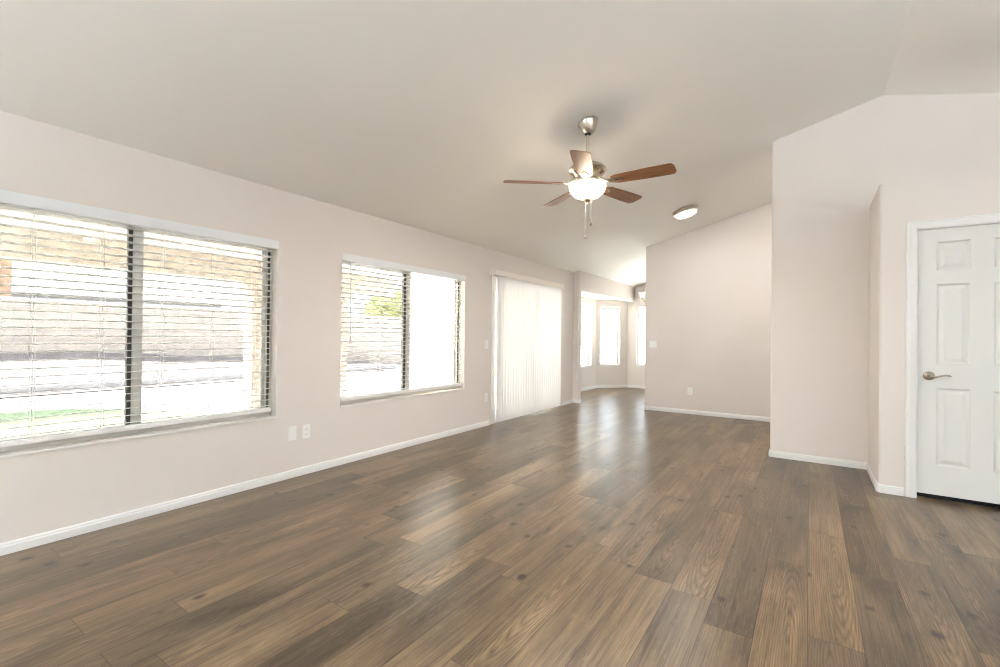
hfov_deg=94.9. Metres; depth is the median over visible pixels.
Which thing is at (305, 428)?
outlet
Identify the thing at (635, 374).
wall
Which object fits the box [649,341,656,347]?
light switch
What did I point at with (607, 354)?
ground
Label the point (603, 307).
window blind
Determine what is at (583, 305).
window blind
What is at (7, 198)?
window blind
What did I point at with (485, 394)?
outlet
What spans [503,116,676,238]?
ceiling fan
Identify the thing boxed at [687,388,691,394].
outlet
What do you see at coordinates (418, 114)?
ceiling
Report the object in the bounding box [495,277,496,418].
door frame
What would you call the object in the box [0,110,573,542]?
wall
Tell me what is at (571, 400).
baseboard
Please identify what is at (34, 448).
window
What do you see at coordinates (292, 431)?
wall plate
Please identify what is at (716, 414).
baseboard
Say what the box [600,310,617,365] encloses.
window
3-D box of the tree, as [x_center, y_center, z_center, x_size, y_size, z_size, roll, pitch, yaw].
[-4.951,-0.457,22.249,3.774,3.681,3.449,1,0,-23]
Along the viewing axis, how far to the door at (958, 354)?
3.42 m
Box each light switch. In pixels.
[484,340,487,348]
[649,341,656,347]
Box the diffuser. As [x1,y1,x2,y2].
[675,209,696,218]
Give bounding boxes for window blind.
[0,189,278,447]
[340,253,465,401]
[581,303,591,316]
[601,305,619,346]
[637,306,645,361]
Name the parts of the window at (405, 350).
fixed sash, sill, sliding sash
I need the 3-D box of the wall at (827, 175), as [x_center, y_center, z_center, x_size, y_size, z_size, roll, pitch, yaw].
[4.751,-0.479,3.489,4.632,3.519,0.115,0,0,34]
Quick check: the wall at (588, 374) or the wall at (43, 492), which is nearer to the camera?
the wall at (43, 492)
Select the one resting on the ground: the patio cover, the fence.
the fence
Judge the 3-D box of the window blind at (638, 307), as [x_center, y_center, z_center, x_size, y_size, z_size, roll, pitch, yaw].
[3.515,0.025,10.851,0.544,1.365,0.059,0,0,34]
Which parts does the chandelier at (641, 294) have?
lamp shade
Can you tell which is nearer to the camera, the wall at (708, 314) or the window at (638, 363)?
the wall at (708, 314)
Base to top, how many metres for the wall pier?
2.452 m
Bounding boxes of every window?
[0,205,275,458]
[340,262,463,407]
[581,309,591,366]
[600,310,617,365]
[636,310,644,365]
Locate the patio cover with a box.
[411,275,428,279]
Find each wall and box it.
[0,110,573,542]
[581,297,595,387]
[596,300,627,384]
[627,284,645,385]
[645,202,771,416]
[770,93,999,462]
[868,168,999,487]
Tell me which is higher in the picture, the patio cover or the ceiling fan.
the ceiling fan
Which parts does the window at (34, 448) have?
fixed sash, sill, sliding sash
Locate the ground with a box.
[410,343,644,388]
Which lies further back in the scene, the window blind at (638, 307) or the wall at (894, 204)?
the window blind at (638, 307)
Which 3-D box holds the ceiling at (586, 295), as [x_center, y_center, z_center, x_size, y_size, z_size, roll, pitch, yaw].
[1.993,-0.863,10.042,0.740,0.100,3.262,0,0,34]
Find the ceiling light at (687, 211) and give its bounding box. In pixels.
[673,205,697,218]
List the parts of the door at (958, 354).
handle, lever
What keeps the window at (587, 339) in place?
in the wall at (588, 374)
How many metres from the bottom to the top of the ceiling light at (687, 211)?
0.145 m
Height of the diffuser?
0.094 m
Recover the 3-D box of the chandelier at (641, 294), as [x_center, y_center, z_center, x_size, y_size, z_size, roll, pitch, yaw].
[3.169,-0.986,9.136,0.812,0.844,0.815,0,0,34]
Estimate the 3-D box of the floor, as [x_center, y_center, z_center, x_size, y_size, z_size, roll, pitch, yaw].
[1.790,1.294,2.612,8.740,0.100,15.760,0,0,34]
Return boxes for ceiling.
[0,0,911,286]
[582,292,617,299]
[884,0,999,94]
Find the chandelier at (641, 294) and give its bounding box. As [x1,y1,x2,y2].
[638,292,645,301]
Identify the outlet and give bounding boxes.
[302,424,309,438]
[484,393,487,401]
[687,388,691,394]
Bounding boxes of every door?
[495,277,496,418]
[917,223,999,507]
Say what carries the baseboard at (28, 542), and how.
attached to the wall at (43, 492)
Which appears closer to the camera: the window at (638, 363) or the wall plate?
the wall plate
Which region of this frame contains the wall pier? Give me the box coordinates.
[572,271,581,399]
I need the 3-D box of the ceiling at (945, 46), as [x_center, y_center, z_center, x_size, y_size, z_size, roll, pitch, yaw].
[3.852,-1.778,1.260,3.845,1.124,15.760,0,0,34]
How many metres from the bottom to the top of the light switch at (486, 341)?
0.118 m
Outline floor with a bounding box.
[0,387,999,666]
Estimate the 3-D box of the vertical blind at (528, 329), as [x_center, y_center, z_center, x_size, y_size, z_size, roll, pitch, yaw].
[0.471,0.191,7.046,0.106,2.082,2.088,0,0,34]
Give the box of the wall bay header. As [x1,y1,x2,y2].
[582,271,634,301]
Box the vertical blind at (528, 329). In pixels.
[489,269,563,423]
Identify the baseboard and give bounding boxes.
[0,420,488,555]
[561,399,580,405]
[581,385,769,421]
[769,449,903,495]
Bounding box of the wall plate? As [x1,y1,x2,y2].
[288,426,296,440]
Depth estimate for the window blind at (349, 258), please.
4.91 m
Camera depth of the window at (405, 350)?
4.80 m
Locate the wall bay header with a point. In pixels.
(591, 284)
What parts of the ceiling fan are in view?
blade, blade, blade, lamp shade, blade, blade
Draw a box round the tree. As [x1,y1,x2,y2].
[410,289,435,318]
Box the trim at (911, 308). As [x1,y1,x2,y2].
[904,213,999,497]
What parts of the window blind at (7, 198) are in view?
ladder cord, ladder cord, rail, ladder cord, ladder cord, ladder cord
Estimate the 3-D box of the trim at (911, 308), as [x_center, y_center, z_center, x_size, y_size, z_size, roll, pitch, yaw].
[3.503,0.201,3.330,0.848,2.131,0.018,0,0,34]
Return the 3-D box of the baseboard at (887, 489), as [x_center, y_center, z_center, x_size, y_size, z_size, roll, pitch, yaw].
[3.166,1.236,4.233,0.552,0.064,1.301,1,0,-12]
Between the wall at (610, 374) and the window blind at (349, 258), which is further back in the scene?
the wall at (610, 374)
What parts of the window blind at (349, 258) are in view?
ladder cord, rail, ladder cord, ladder cord, ladder cord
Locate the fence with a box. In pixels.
[410,318,431,366]

